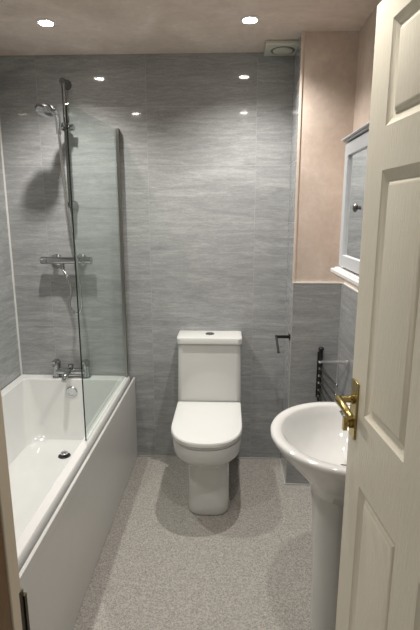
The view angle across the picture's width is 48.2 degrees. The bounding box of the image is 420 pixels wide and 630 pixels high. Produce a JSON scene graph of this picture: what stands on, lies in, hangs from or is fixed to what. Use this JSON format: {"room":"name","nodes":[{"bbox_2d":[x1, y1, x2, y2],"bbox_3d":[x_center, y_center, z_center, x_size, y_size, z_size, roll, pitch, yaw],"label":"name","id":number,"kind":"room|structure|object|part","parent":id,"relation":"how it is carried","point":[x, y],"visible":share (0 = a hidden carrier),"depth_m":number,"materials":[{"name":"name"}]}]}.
{"room":"bathroom","nodes":[
{"label":"bathroom","id":0,"kind":"room"},
{"bbox_2d":[0,145,20,389],"bbox_3d":[-1.272,-0.032,1.774,0.100,2.367,2.320,0,12,2],"label":"wall","id":1,"kind":"structure","parent":0,"point":[10,370],"depth_m":2.73,"materials":[{"name":"grey tile"}]},
{"bbox_2d":[0,52,293,457],"bbox_3d":[-0.236,-0.257,2.821,1.886,2.367,0.100,0,12,2],"label":"wall","id":2,"kind":"structure","parent":0,"point":[205,138],"depth_m":2.70,"materials":[{"name":"grey tile"}]},
{"bbox_2d":[0,124,22,374],"bbox_3d":[-1.177,-0.498,2.752,0.007,1.867,0.007,0,12,2],"label":"trim","id":3,"kind":"structure","parent":2,"relation":"attached to","point":[0,124],"depth_m":2.77,"materials":[{"name":"white plastic"}]},
{"bbox_2d":[40,254,92,268],"bbox_3d":[-0.832,-0.313,2.742,0.300,0.083,0.076,0,12,2],"label":"shower valve","id":4,"kind":"object","parent":2,"relation":"attached to","point":[56,259],"visible":0.94,"depth_m":2.71,"materials":[{"name":"silver metal"}]},
{"bbox_3d":[-0.963,-0.318,2.729,0.040,0.043,0.043,0,12,2],"label":"control knob","id":5,"kind":"part","parent":4,"relation":"part of","materials":[{"name":"silver metal"}]},
{"bbox_3d":[-0.703,-0.315,2.719,0.040,0.043,0.043,0,12,2],"label":"control knob","id":6,"kind":"part","parent":4,"relation":"part of","materials":[{"name":"silver metal"}]},
{"bbox_2d":[59,78,78,209],"bbox_3d":[-0.781,-0.934,2.584,0.085,0.692,0.119,0,12,2],"label":"shower rail","id":7,"kind":"object","parent":2,"relation":"attached to","point":[66,84],"visible":0.88,"depth_m":2.56,"materials":[{"name":"silver metal"}]},
{"bbox_2d":[35,102,82,314],"bbox_3d":[-0.834,-0.533,2.556,0.139,1.125,0.225,4,13,19],"label":"shower","id":8,"kind":"object","parent":7,"relation":"hanging from","point":[44,109],"visible":0.98,"depth_m":2.58,"materials":[{"name":"silver metal"}]},
{"bbox_3d":[-0.805,-1.019,2.462,0.042,0.126,0.127,0,12,2],"label":"handle","id":9,"kind":"part","parent":8,"relation":"part of","materials":[{"name":"silver metal"}]},
{"bbox_2d":[138,455,309,485],"bbox_3d":[0.116,0.941,2.861,1.166,0.007,0.296,0,12,2],"label":"trim","id":10,"kind":"structure","parent":2,"relation":"attached to","point":[138,455],"depth_m":3.00,"materials":[{"name":"grey plastic"}]},
{"bbox_2d":[0,0,380,55],"bbox_3d":[-0.282,-1.199,1.427,2.086,0.060,2.430,0,12,2],"label":"ceiling","id":11,"kind":"structure","parent":0,"point":[82,27],"depth_m":2.14,"materials":[{"name":"paint"}]},
{"bbox_2d":[36,18,55,26],"bbox_3d":[-0.735,-1.310,2.110,0.086,0.009,0.086,0,12,2],"label":"recessed light","id":12,"kind":"object","parent":11,"relation":"in","point":[45,22],"visible":1,"depth_m":2.10,"materials":[{"name":"beige"}]},
{"bbox_2d":[240,15,259,23],"bbox_3d":[0.177,-1.303,2.077,0.086,0.009,0.086,0,12,2],"label":"recessed light","id":13,"kind":"object","parent":11,"relation":"in","point":[248,19],"visible":1,"depth_m":2.06,"materials":[{"name":"beige"}]},
{"bbox_2d":[263,40,298,55],"bbox_3d":[0.374,-1.364,2.412,0.186,0.031,0.179,0,12,2],"label":"fan","id":14,"kind":"object","parent":11,"relation":"attached to","point":[272,47],"visible":0.93,"depth_m":2.37,"materials":[{"name":"white plastic"}]},
{"bbox_2d":[72,456,313,629],"bbox_3d":[-0.280,1.163,1.991,2.086,0.060,2.320,0,12,2],"label":"floor","id":15,"kind":"structure","parent":0,"point":[161,565],"depth_m":2.13,"materials":[{"name":"plastic"}]},
{"bbox_2d":[1,374,137,629],"bbox_3d":[-0.854,0.818,2.146,0.715,0.541,1.713,0,12,2],"label":"bathtub","id":16,"kind":"object","parent":15,"relation":"on","point":[67,490],"visible":0.84,"depth_m":2.29,"materials":[{"name":"white plastic"}]},
{"bbox_2d":[52,359,90,382],"bbox_3d":[-0.850,0.338,2.826,0.236,0.112,0.154,0,12,2],"label":"mixer tap","id":17,"kind":"object","parent":16,"relation":"on","point":[58,372],"visible":0.98,"depth_m":2.85,"materials":[{"name":"silver metal"}]},
{"bbox_3d":[-0.938,0.302,2.859,0.050,0.057,0.075,0,12,2],"label":"handle","id":18,"kind":"part","parent":17,"relation":"part of","materials":[{"name":"silver metal"}]},
{"bbox_3d":[-0.854,0.361,2.816,0.034,0.065,0.125,1,12,6],"label":"spout","id":19,"kind":"part","parent":17,"relation":"part of","materials":[{"name":"silver metal"}]},
{"bbox_3d":[-0.758,0.304,2.852,0.050,0.057,0.075,0,12,2],"label":"handle","id":20,"kind":"part","parent":17,"relation":"part of","materials":[{"name":"silver metal"}]},
{"bbox_2d":[65,103,127,440],"bbox_3d":[-0.529,-0.240,2.343,0.019,1.444,0.861,0,12,2],"label":"screen","id":21,"kind":"object","parent":16,"relation":"on","point":[116,129],"visible":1,"depth_m":2.63,"materials":[{"name":"clear glass"},{"name":"satin aluminium"}]},
{"bbox_3d":[-0.530,-0.235,2.337,0.006,1.431,0.847,0,12,2],"label":"glass panel","id":22,"kind":"part","parent":21,"relation":"part of","materials":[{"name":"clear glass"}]},
{"bbox_2d":[171,330,241,514],"bbox_3d":[-0.011,0.573,2.580,0.376,0.843,0.697,0,12,2],"label":"toilet","id":23,"kind":"object","parent":15,"relation":"on","point":[206,427],"visible":1,"depth_m":2.56,"materials":[{"name":"white ceramic"}]},
{"bbox_3d":[-0.015,0.590,2.493,0.354,0.014,0.508,0,12,2],"label":"seat","id":24,"kind":"part","parent":23,"relation":"part of","materials":[{"name":"white plastic"}]},
{"bbox_3d":[-0.015,0.569,2.487,0.369,0.028,0.517,0,12,2],"label":"lid","id":25,"kind":"part","parent":23,"relation":"part of","materials":[{"name":"white plastic"}]},
{"bbox_3d":[-0.001,0.132,2.750,0.376,0.040,0.178,0,12,2],"label":"cistern lid","id":26,"kind":"part","parent":23,"relation":"part of","materials":[{"name":"white ceramic"}]},
{"bbox_2d":[271,402,349,629],"bbox_3d":[0.434,0.788,1.723,0.440,0.783,0.545,0,12,2],"label":"basin","id":27,"kind":"object","parent":15,"relation":"on","point":[311,436],"visible":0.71,"depth_m":1.70,"materials":[{"name":"white ceramic"}]},
{"bbox_3d":[0.434,0.515,1.664,0.440,0.224,0.545,0,12,2],"label":"bowl","id":28,"kind":"part","parent":27,"relation":"part of","materials":[{"name":"white ceramic"}]},
{"bbox_2d":[280,31,358,483],"bbox_3d":[0.574,-0.209,2.598,0.267,2.367,0.290,0,12,2],"label":"wall","id":29,"kind":"structure","parent":0,"point":[330,57],"depth_m":2.41,"materials":[{"name":"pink paint"}]},
{"bbox_2d":[275,333,289,352],"bbox_3d":[0.395,0.153,2.545,0.080,0.087,0.104,0,12,2],"label":"toilet roll holder","id":30,"kind":"object","parent":29,"relation":"attached to","point":[288,335],"visible":1,"depth_m":2.56,"materials":[{"name":"black metal"}]},
{"bbox_3d":[0.394,0.118,2.569,0.075,0.015,0.014,0,12,2],"label":"arm","id":31,"kind":"part","parent":30,"relation":"part of","materials":[{"name":"black metal"}]},
{"bbox_2d":[285,31,304,482],"bbox_3d":[0.441,-0.181,2.467,0.014,2.367,0.012,0,12,2],"label":"trim","id":32,"kind":"structure","parent":29,"relation":"attached to","point":[303,32],"depth_m":2.36,"materials":[{"name":"grey plastic"}]},
{"bbox_2d":[293,282,342,283],"bbox_3d":[0.563,-0.170,2.464,0.259,0.006,0.011,0,12,2],"label":"trim","id":33,"kind":"structure","parent":29,"relation":"attached to","point":[293,282],"depth_m":2.46,"materials":[{"name":"white plastic"}]},
{"bbox_2d":[315,347,348,401],"bbox_3d":[0.626,0.346,2.402,0.113,0.304,0.322,0,12,2],"label":"towel rail","id":34,"kind":"object","parent":29,"relation":"attached to","point":[319,378],"visible":0.77,"depth_m":2.49,"materials":[{"name":"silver metal"}]},
{"bbox_3d":[0.594,0.324,2.561,0.026,0.260,0.005,0,12,2],"label":"wall plate","id":35,"kind":"part","parent":34,"relation":"part of","materials":[{"name":"black metal"}]},
{"bbox_3d":[0.593,0.317,2.539,0.030,0.304,0.044,0,12,2],"label":"post","id":36,"kind":"part","parent":34,"relation":"part of","materials":[{"name":"black metal"}]},
{"bbox_3d":[0.588,0.430,2.423,0.023,0.016,0.284,0,12,2],"label":"arm","id":37,"kind":"part","parent":34,"relation":"part of","materials":[{"name":"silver metal"}]},
{"bbox_3d":[0.591,0.394,2.405,0.032,0.016,0.304,0,12,2],"label":"arm","id":38,"kind":"part","parent":34,"relation":"part of","materials":[{"name":"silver metal"}]},
{"bbox_3d":[0.600,0.354,2.396,0.023,0.016,0.304,-1,12,-3],"label":"arm","id":39,"kind":"part","parent":34,"relation":"part of","materials":[{"name":"silver metal"}]},
{"bbox_3d":[0.604,0.312,2.402,0.023,0.016,0.275,-1,12,-5],"label":"arm","id":40,"kind":"part","parent":34,"relation":"part of","materials":[{"name":"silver metal"}]},
{"bbox_3d":[0.633,0.239,2.411,0.023,0.081,0.241,-5,13,-21],"label":"arm","id":41,"kind":"part","parent":34,"relation":"part of","materials":[{"name":"silver metal"}]},
{"bbox_2d":[336,284,342,387],"bbox_3d":[0.691,0.408,2.576,0.003,1.170,0.003,0,12,2],"label":"trim","id":42,"kind":"structure","parent":29,"relation":"attached to","point":[342,284],"depth_m":2.51,"materials":[{"name":"grey plastic"}]},
{"bbox_2d":[336,0,381,402],"bbox_3d":[0.712,-0.016,1.698,0.100,2.367,2.320,0,12,2],"label":"wall","id":43,"kind":"structure","parent":0,"point":[366,41],"depth_m":2.23,"materials":[{"name":"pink paint"}]},
{"bbox_2d":[330,122,368,287],"bbox_3d":[0.581,-0.381,1.685,0.180,0.535,0.448,0,12,2],"label":"upper cabinet","id":44,"kind":"object","parent":43,"relation":"attached to","point":[356,148],"visible":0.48,"depth_m":1.73,"materials":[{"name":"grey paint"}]},
{"bbox_3d":[0.582,-0.137,1.737,0.178,0.036,0.448,0,12,2],"label":"sill moulding","id":45,"kind":"part","parent":44,"relation":"part of","materials":[{"name":"white paint"}]},
{"bbox_3d":[0.528,-0.396,1.702,0.018,0.469,0.353,0,12,2],"label":"door","id":46,"kind":"part","parent":44,"relation":"part of","materials":[{"name":"grey paint"}]},
{"bbox_3d":[0.589,-0.635,1.631,0.164,0.016,0.434,0,12,2],"label":"cornice","id":47,"kind":"part","parent":44,"relation":"part of","materials":[{"name":"grey paint"}]},
{"bbox_2d":[344,148,366,259],"bbox_3d":[0.531,-0.396,1.702,0.004,0.383,0.267,0,12,2],"label":"mirror","id":48,"kind":"object","parent":44,"relation":"attached to","point":[356,158],"depth_m":1.73,"materials":[{"name":"silver mirror"}]},
{"bbox_3d":[0.501,-0.365,1.605,0.028,0.029,0.029,0,12,2],"label":"knob","id":49,"kind":"part","parent":44,"relation":"part of","materials":[{"name":"grey metal"}]},
{"bbox_2d":[342,283,357,292],"bbox_3d":[0.659,0.036,1.511,0.011,0.005,1.930,0,12,2],"label":"trim","id":50,"kind":"structure","parent":43,"relation":"attached to","point":[355,290],"depth_m":2.29,"materials":[{"name":"white plastic"}]},
{"bbox_3d":[-0.328,0.231,0.549,2.086,2.367,0.110,0,12,2],"label":"wall","id":51,"kind":"structure","parent":0,"visible":0},
{"bbox_2d":[0,386,29,629],"bbox_3d":[0.078,0.357,0.550,0.844,2.120,0.131,0,12,2],"label":"trim","id":52,"kind":"structure","parent":51,"relation":"attached to","point":[14,614],"depth_m":0.57,"materials":[{"name":"brown wood"}]},
{"bbox_3d":[0.077,0.363,0.524,0.844,2.120,0.078,0,12,2],"label":"brown casing","id":53,"kind":"part","parent":52,"relation":"part of","materials":[{"name":"brown wood"}]},
{"bbox_3d":[-0.252,0.429,0.630,0.008,0.126,0.031,0,12,2],"label":"strike plate","id":54,"kind":"part","parent":52,"relation":"part of","materials":[{"name":"black metal"}]},
{"bbox_2d":[334,0,419,629],"bbox_3d":[0.386,0.341,0.934,0.150,1.979,0.707,0,12,2],"label":"door","id":55,"kind":"structure","parent":51,"relation":"in","point":[379,583],"depth_m":1.02,"materials":[{"name":"beige wood"}]},
{"bbox_3d":[0.348,0.231,1.193,0.051,0.033,0.105,0,12,2],"label":"lever","id":56,"kind":"part","parent":55,"relation":"part of","materials":[{"name":"gold metal"}]},
{"bbox_3d":[0.377,0.246,1.231,0.006,0.156,0.044,-1,12,-2],"label":"handle plate","id":57,"kind":"part","parent":55,"relation":"part of","materials":[{"name":"gold metal"}]}
]}

